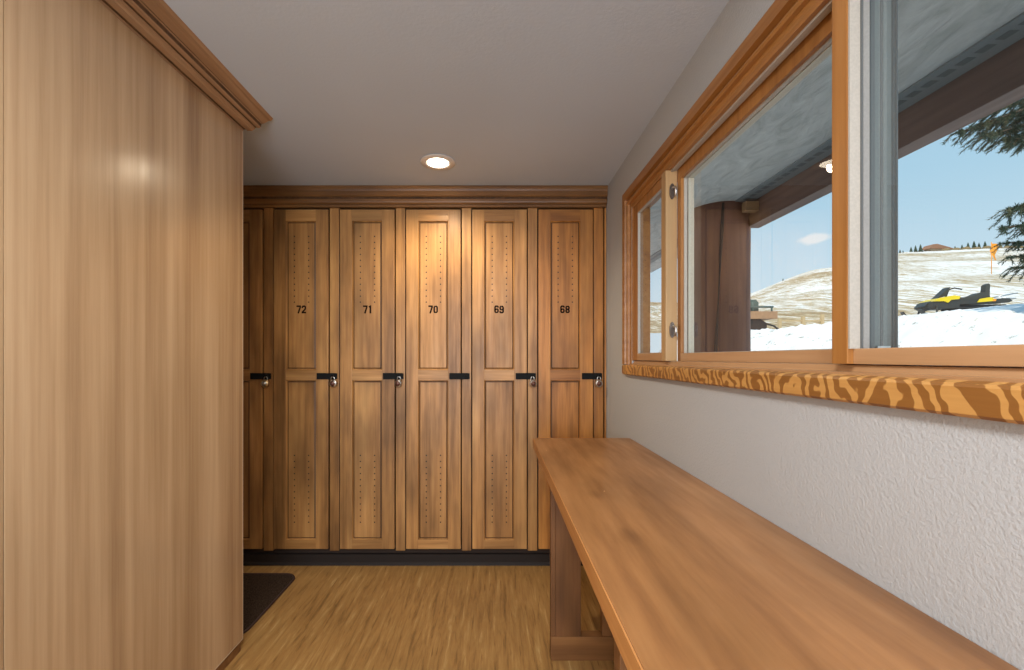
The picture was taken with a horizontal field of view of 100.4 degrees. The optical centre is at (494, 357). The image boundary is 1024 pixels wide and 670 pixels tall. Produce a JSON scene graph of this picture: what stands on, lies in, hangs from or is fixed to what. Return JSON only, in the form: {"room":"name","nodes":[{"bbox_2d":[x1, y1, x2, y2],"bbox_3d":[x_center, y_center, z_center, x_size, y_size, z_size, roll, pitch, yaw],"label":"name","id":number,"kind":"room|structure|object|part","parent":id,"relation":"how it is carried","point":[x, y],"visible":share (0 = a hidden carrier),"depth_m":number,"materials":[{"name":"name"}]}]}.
{"room":"changing room","nodes":[
{"label":"changing room","id":0,"kind":"room"},
{"bbox_2d":[224,566,613,669],"bbox_3d":[-0.601,1.367,0.295,2.799,0.100,5.990,0,0,0],"label":"floor","id":1,"kind":"structure","parent":0,"point":[328,617],"depth_m":2.14,"materials":[{"name":"brown wood"}]},
{"bbox_2d":[0,0,272,669],"bbox_3d":[-1.391,0.117,0.365,0.777,2.398,3.130,0,0,0],"label":"tall cabinet","id":2,"kind":"object","parent":1,"relation":"on","point":[121,131],"visible":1,"depth_m":1.29,"materials":[{"name":"brown wood"}]},
{"bbox_3d":[-1.149,0.112,-0.105,0.018,2.310,2.189,0,0,0],"label":"panel","id":3,"kind":"part","parent":2,"relation":"part of","materials":[{"name":"laminate"}]},
{"bbox_3d":[-1.081,-1.055,0.365,0.155,0.055,3.130,0,0,0],"label":"crown moulding","id":4,"kind":"part","parent":2,"relation":"part of","materials":[{"name":"laminate"}]},
{"bbox_2d":[243,573,294,633],"bbox_3d":[-1.535,1.310,2.292,0.702,0.013,0.597,0,0,0],"label":"floor mat","id":5,"kind":"object","parent":1,"relation":"on","point":[260,590],"visible":0.29,"depth_m":2.39,"materials":[{"name":"brown carpet"}]},
{"bbox_2d":[533,438,1018,669],"bbox_3d":[0.453,0.868,0.745,0.510,0.896,2.990,0,0,0],"label":"bench","id":6,"kind":"object","parent":1,"relation":"on","point":[682,574],"visible":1,"depth_m":0.83,"materials":[{"name":"brown wood"}]},
{"bbox_3d":[0.309,0.883,1.877,0.130,0.657,0.044,0,0,0],"label":"leg","id":7,"kind":"part","parent":6,"relation":"part of","materials":[{"name":"brown wood"}]},
{"bbox_3d":[0.471,1.264,1.877,0.455,0.104,0.045,0,0,0],"label":"foot rail","id":8,"kind":"part","parent":6,"relation":"part of","materials":[{"name":"brown wood"}]},
{"bbox_3d":[0.516,0.883,1.878,0.097,0.657,0.042,0,0,0],"label":"leg","id":9,"kind":"part","parent":6,"relation":"part of","materials":[{"name":"brown wood"}]},
{"bbox_3d":[0.309,0.883,0.853,0.130,0.657,0.044,0,0,0],"label":"leg","id":10,"kind":"part","parent":6,"relation":"part of","materials":[{"name":"brown wood"}]},
{"bbox_2d":[164,0,728,184],"bbox_3d":[-0.645,-1.133,0.295,2.709,0.100,5.990,0,0,0],"label":"ceiling","id":11,"kind":"structure","parent":0,"point":[354,92],"depth_m":1.66,"materials":[{"name":"paint"}]},
{"bbox_2d":[420,154,454,169],"bbox_3d":[-0.315,-1.075,2.354,0.192,0.014,0.192,0,0,0],"label":"recessed light","id":12,"kind":"object","parent":11,"relation":"in","point":[432,161],"visible":1,"depth_m":2.33,"materials":[{"name":"beige"}]},
{"bbox_3d":[-0.315,-1.074,2.354,0.117,0.013,0.117,0,0,0],"label":"bulb","id":13,"kind":"part","parent":12,"relation":"part of","materials":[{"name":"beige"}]},
{"bbox_2d":[606,0,1023,669],"bbox_3d":[0.754,-0.234,0.295,0.091,3.100,5.990,0,0,0],"label":"wall","id":14,"kind":"structure","parent":0,"point":[927,508],"depth_m":0.86,"materials":[{"name":"white paint"}]},
{"bbox_2d":[243,548,582,565],"bbox_3d":[-0.595,1.272,2.926,2.606,0.088,0.448,0,0,0],"label":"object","id":15,"kind":"structure","parent":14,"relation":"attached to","point":[251,557],"depth_m":2.71,"materials":[{"name":"rubber"}]},
{"bbox_2d":[243,208,275,550],"bbox_3d":[-1.617,0.136,2.928,0.419,2.183,0.483,0,0,0],"label":"locker","id":16,"kind":"object","parent":15,"relation":"on","point":[258,224],"visible":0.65,"depth_m":2.72,"materials":[{"name":"brown wood"}]},
{"bbox_3d":[-1.655,-0.399,2.718,0.190,0.945,0.012,0,0,0],"label":"panel","id":17,"kind":"part","parent":16,"relation":"part of","materials":[{"name":"brown wood"}]},
{"bbox_3d":[-1.655,0.649,2.718,0.190,1.013,0.012,0,0,0],"label":"panel","id":18,"kind":"part","parent":16,"relation":"part of","materials":[{"name":"brown wood"}]},
{"bbox_3d":[-1.653,0.135,2.720,0.346,2.157,0.020,0,0,0],"label":"door","id":19,"kind":"part","parent":16,"relation":"part of","materials":[{"name":"brown wood"}]},
{"bbox_2d":[261,376,268,386],"bbox_3d":[-1.452,0.150,2.688,0.047,0.069,0.034,0,0,0],"label":"padlock","id":20,"kind":"object","parent":16,"relation":"hanging from","point":[265,383],"visible":1,"depth_m":2.68,"materials":[{"name":"metal"}]},
{"bbox_2d":[274,208,340,550],"bbox_3d":[-1.196,0.136,2.928,0.419,2.183,0.483,0,0,0],"label":"locker","id":21,"kind":"object","parent":15,"relation":"on","point":[306,241],"visible":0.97,"depth_m":2.72,"materials":[{"name":"brown wood"}]},
{"bbox_3d":[-1.235,-0.399,2.718,0.190,0.945,0.012,0,0,0],"label":"panel","id":22,"kind":"part","parent":21,"relation":"part of","materials":[{"name":"brown wood"}]},
{"bbox_3d":[-1.235,0.649,2.718,0.190,1.013,0.012,0,0,0],"label":"panel","id":23,"kind":"part","parent":21,"relation":"part of","materials":[{"name":"brown wood"}]},
{"bbox_2d":[329,377,336,386],"bbox_3d":[-1.021,0.150,2.688,0.047,0.069,0.034,0,0,0],"label":"padlock","id":24,"kind":"object","parent":21,"relation":"hanging from","point":[333,383],"visible":1,"depth_m":2.68,"materials":[{"name":"metal"}]},
{"bbox_2d":[340,208,406,550],"bbox_3d":[-0.776,0.136,2.928,0.419,2.183,0.483,0,0,0],"label":"locker","id":25,"kind":"object","parent":15,"relation":"on","point":[372,241],"visible":0.96,"depth_m":2.72,"materials":[{"name":"brown wood"}]},
{"bbox_3d":[-0.814,-0.399,2.718,0.190,0.945,0.012,0,0,0],"label":"panel","id":26,"kind":"part","parent":25,"relation":"part of","materials":[{"name":"brown wood"}]},
{"bbox_3d":[-0.814,0.649,2.718,0.190,1.013,0.012,0,0,0],"label":"panel","id":27,"kind":"part","parent":25,"relation":"part of","materials":[{"name":"brown wood"}]},
{"bbox_2d":[394,376,401,386],"bbox_3d":[-0.612,0.150,2.688,0.047,0.069,0.034,0,0,0],"label":"padlock","id":28,"kind":"object","parent":25,"relation":"hanging from","point":[397,383],"visible":1,"depth_m":2.68,"materials":[{"name":"metal"}]},
{"bbox_2d":[406,208,471,550],"bbox_3d":[-0.355,0.136,2.928,0.419,2.183,0.483,0,0,0],"label":"locker","id":29,"kind":"object","parent":15,"relation":"on","point":[438,241],"visible":0.98,"depth_m":2.72,"materials":[{"name":"brown wood"}]},
{"bbox_3d":[-0.394,-0.399,2.718,0.190,0.945,0.012,0,0,0],"label":"panel","id":30,"kind":"part","parent":29,"relation":"part of","materials":[{"name":"brown wood"}]},
{"bbox_3d":[-0.394,0.649,2.718,0.190,1.013,0.012,0,0,0],"label":"panel","id":31,"kind":"part","parent":29,"relation":"part of","materials":[{"name":"brown wood"}]},
{"bbox_2d":[472,208,537,550],"bbox_3d":[0.065,0.136,2.928,0.419,2.183,0.483,0,0,0],"label":"locker","id":32,"kind":"object","parent":15,"relation":"on","point":[504,241],"visible":1,"depth_m":2.72,"materials":[{"name":"brown wood"}]},
{"bbox_3d":[0.027,-0.399,2.718,0.190,0.945,0.012,0,0,0],"label":"panel","id":33,"kind":"part","parent":32,"relation":"part of","materials":[{"name":"brown wood"}]},
{"bbox_3d":[0.027,0.649,2.718,0.190,1.013,0.012,0,0,0],"label":"panel","id":34,"kind":"part","parent":32,"relation":"part of","materials":[{"name":"brown wood"}]},
{"bbox_2d":[529,377,536,386],"bbox_3d":[0.240,0.150,2.688,0.047,0.069,0.034,0,0,0],"label":"padlock","id":35,"kind":"object","parent":32,"relation":"hanging from","point":[532,383],"visible":1,"depth_m":2.68,"materials":[{"name":"metal"}]},
{"bbox_2d":[538,208,602,548],"bbox_3d":[0.486,0.136,2.928,0.419,2.183,0.483,0,0,0],"label":"locker","id":36,"kind":"object","parent":15,"relation":"on","point":[570,241],"visible":0.74,"depth_m":2.71,"materials":[{"name":"brown wood"}]},
{"bbox_3d":[0.448,-0.399,2.718,0.190,0.945,0.012,0,0,0],"label":"panel","id":37,"kind":"part","parent":36,"relation":"part of","materials":[{"name":"brown wood"}]},
{"bbox_3d":[0.448,0.649,2.718,0.190,1.013,0.012,0,0,0],"label":"panel","id":38,"kind":"part","parent":36,"relation":"part of","materials":[{"name":"brown wood"}]},
{"bbox_2d":[595,376,602,386],"bbox_3d":[0.655,0.150,2.688,0.047,0.069,0.034,2,0,0],"label":"padlock","id":39,"kind":"object","parent":36,"relation":"hanging from","point":[598,383],"visible":1,"depth_m":2.68,"materials":[{"name":"metal"}]},
{"bbox_2d":[603,208,605,437],"bbox_3d":[0.702,0.136,2.941,0.010,2.183,0.458,0,0,0],"label":"strip","id":40,"kind":"object","parent":15,"relation":"on","point":[604,209],"visible":0.24,"depth_m":2.72,"materials":[{"name":"brown wood"}]},
{"bbox_2d":[243,185,607,209],"bbox_3d":[-0.595,-1.019,2.921,2.606,0.126,0.498,0,0,0],"label":"crown molding","id":41,"kind":"structure","parent":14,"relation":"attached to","point":[254,196],"depth_m":2.68,"materials":[{"name":"brown wood"}]},
{"bbox_2d":[622,0,1023,424],"bbox_3d":[0.745,-0.398,1.097,0.111,0.970,2.434,0,0,0],"label":"window","id":42,"kind":"structure","parent":14,"relation":"in","point":[872,24],"depth_m":0.84,"materials":[{"name":"wood"}]},
{"bbox_2d":[633,170,676,360],"bbox_3d":[0.725,-0.380,1.959,0.047,0.783,0.475,0,0,0],"label":"window","id":43,"kind":"structure","parent":42,"relation":"attached to","point":[655,191],"depth_m":1.77,"materials":[{"name":"brown wood"}]},
{"bbox_3d":[0.722,-0.005,1.982,0.021,0.034,0.307,0,0,0],"label":"rail","id":44,"kind":"part","parent":43,"relation":"part of","materials":[{"name":"brown wood"}]},
{"bbox_3d":[0.727,-0.116,1.750,0.022,0.064,0.006,0,0,0],"label":"latch plate","id":45,"kind":"part","parent":43,"relation":"part of","materials":[{"name":"brown metal"}]},
{"bbox_3d":[0.727,-0.683,1.750,0.022,0.064,0.006,0,0,0],"label":"latch plate","id":46,"kind":"part","parent":43,"relation":"part of","materials":[{"name":"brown metal"}]},
{"bbox_2d":[677,12,831,362],"bbox_3d":[0.773,-0.380,1.320,0.051,0.783,0.864,0,0,0],"label":"window","id":47,"kind":"structure","parent":42,"relation":"attached to","point":[817,46],"depth_m":1.38,"materials":[{"name":"brown wood"}]},
{"bbox_3d":[0.759,-0.004,1.314,0.023,0.031,0.812,0,0,0],"label":"rail","id":48,"kind":"part","parent":47,"relation":"part of","materials":[{"name":"brown wood"}]},
{"bbox_3d":[0.699,0.060,1.097,0.020,0.054,2.434,0,0,0],"label":"window sill","id":49,"kind":"part","parent":42,"relation":"part of","materials":[{"name":"brown wood"}]},
{"bbox_3d":[0.754,0.048,1.095,0.091,0.072,2.228,0,0,0],"label":"sill","id":50,"kind":"part","parent":42,"relation":"part of","materials":[{"name":"brown wood"}]},
{"bbox_3d":[0.725,-0.003,0.439,0.026,0.030,0.818,0,0,0],"label":"rail","id":51,"kind":"part","parent":42,"relation":"part of","materials":[{"name":"brown wood"}]},
{"label":"outside","id":52,"kind":"structure","parent":0,"visible":0},
{"bbox_2d":[650,248,1023,332],"bbox_3d":[150.000,-15.955,82.750,360.000,30.104,134.500,0,0,0],"label":"hillside","id":53,"kind":"structure","parent":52,"point":[921,275],"depth_m":36.69,"materials":[{"name":"white snow"}]},
{"bbox_2d":[922,244,951,250],"bbox_3d":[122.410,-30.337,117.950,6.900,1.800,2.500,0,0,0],"label":"house","id":54,"kind":"structure","parent":53,"relation":"on","point":[934,247],"depth_m":116.90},
{"bbox_2d":[990,242,997,273],"bbox_3d":[46.812,-9.274,40.000,0.616,3.204,0.240,0,0,0],"label":"flag","id":55,"kind":"object","parent":53,"relation":"on","point":[992,245],"visible":0.77,"depth_m":39.98,"materials":[{"name":"orange fabric"}]},
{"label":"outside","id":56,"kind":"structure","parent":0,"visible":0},
{"bbox_2d":[659,303,1023,351],"bbox_3d":[9.950,-0.102,6.000,18.100,2.539,20.000,0,0,0],"label":"snow bank","id":57,"kind":"object","parent":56,"point":[992,325],"visible":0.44,"depth_m":6.27,"materials":[{"name":"white snow"}]},
{"bbox_2d":[694,201,758,352],"bbox_3d":[2.575,-0.343,4.904,0.676,2.718,0.768,0,0,0],"label":"column","id":58,"kind":"structure","parent":57,"relation":"on","point":[722,231],"depth_m":4.65,"materials":[{"name":"brown wood"}]},
{"bbox_2d":[749,38,1023,227],"bbox_3d":[2.873,-1.576,1.630,0.145,0.254,6.260,0,0,0],"label":"beam","id":59,"kind":"structure","parent":58,"relation":"on","point":[996,83],"depth_m":2.70,"materials":[{"name":"brown wood"}]},
{"bbox_2d":[650,0,1023,272],"bbox_3d":[1.950,-1.728,3.500,2.299,0.050,10.000,0,0,0],"label":"soffit","id":60,"kind":"structure","parent":59,"relation":"on","point":[931,33],"depth_m":2.84,"materials":[{"name":"paint"}]},
{"bbox_2d":[650,12,1023,263],"bbox_3d":[2.695,-1.696,3.500,0.190,0.014,10.000,0,0,0],"label":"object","id":61,"kind":"structure","parent":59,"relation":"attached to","point":[1011,32],"depth_m":2.60,"materials":[{"name":"wood"}]},
{"bbox_2d":[751,300,778,329],"bbox_3d":[7.437,-1.192,12.600,1.820,0.980,0.818,0,0,0],"label":"machine","id":62,"kind":"object","parent":57,"relation":"on","point":[758,317],"visible":0.33,"depth_m":12.20,"materials":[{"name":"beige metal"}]},
{"bbox_2d":[751,300,758,310],"bbox_3d":[7.157,-1.512,12.600,0.860,0.340,0.640,0,0,0],"label":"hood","id":63,"kind":"object","parent":62,"relation":"attached to","point":[756,303],"depth_m":12.28,"materials":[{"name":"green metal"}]},
{"bbox_3d":[7.247,-1.472,12.600,1.440,0.260,0.818,0,0,0],"label":"rack rail","id":64,"kind":"part","parent":62,"relation":"part of","materials":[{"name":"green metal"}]},
{"bbox_2d":[777,318,781,328],"bbox_3d":[9.070,-0.882,13.600,0.090,0.770,0.090,0,0,0],"label":"fence post","id":65,"kind":"object","parent":57,"relation":"on","point":[779,320],"visible":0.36,"depth_m":13.55,"materials":[{"name":"brown wood"}]},
{"bbox_2d":[801,316,804,324],"bbox_3d":[9.819,-0.984,13.600,0.090,0.710,0.090,0,0,0],"label":"fence post","id":66,"kind":"object","parent":57,"relation":"on","point":[802,317],"visible":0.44,"depth_m":13.55,"materials":[{"name":"brown wood"}]},
{"bbox_2d":[782,320,820,321],"bbox_3d":[9.746,-1.185,13.600,1.258,0.050,0.040,0,0,0],"label":"fence rail","id":67,"kind":"object","parent":66,"relation":"attached to","point":[782,320],"visible":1,"depth_m":13.58,"materials":[{"name":"brown wood"}]},
{"bbox_2d":[820,314,823,323],"bbox_3d":[10.425,-1.065,13.600,0.090,0.650,0.090,0,0,0],"label":"fence post","id":68,"kind":"object","parent":57,"relation":"on","point":[821,315],"visible":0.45,"depth_m":13.56,"materials":[{"name":"brown wood"}]},
{"bbox_2d":[900,283,1017,314],"bbox_3d":[15.113,-1.873,13.832,2.819,1.012,0.935,0,0,12],"label":"snowmobile","id":69,"kind":"object","parent":57,"relation":"on","point":[941,301],"visible":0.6,"depth_m":13.65,"materials":[{"name":"plastic"}]},
{"bbox_2d":[918,295,960,303],"bbox_3d":[14.512,-1.885,13.960,0.738,0.234,0.656,0,0,12],"label":"hood","id":70,"kind":"object","parent":69,"relation":"attached to","point":[937,299],"depth_m":13.68,"materials":[{"name":"yellow plastic"}]},
{"bbox_3d":[15.282,-1.966,13.796,0.968,0.252,0.312,0,0,12],"label":"seat","id":71,"kind":"part","parent":69,"relation":"part of","materials":[{"name":"plastic"}]},
{"bbox_3d":[15.739,-2.146,13.699,0.131,0.468,0.180,0,0,12],"label":"backrest","id":72,"kind":"part","parent":69,"relation":"part of","materials":[{"name":"plastic"}]},
{"bbox_3d":[15.532,-1.844,13.514,0.426,0.153,0.019,0,0,12],"label":"yellow panel","id":73,"kind":"part","parent":69,"relation":"part of","materials":[{"name":"plastic"}]},
{"bbox_2d":[942,98,1023,282],"bbox_3d":[9.487,-4.645,6.020,4.826,8.302,3.752,0,0,-34],"label":"spruce tree","id":74,"kind":"object","parent":57,"relation":"on","point":[1009,135],"visible":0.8,"depth_m":6.17,"materials":[{"name":"green plant"}]}
]}

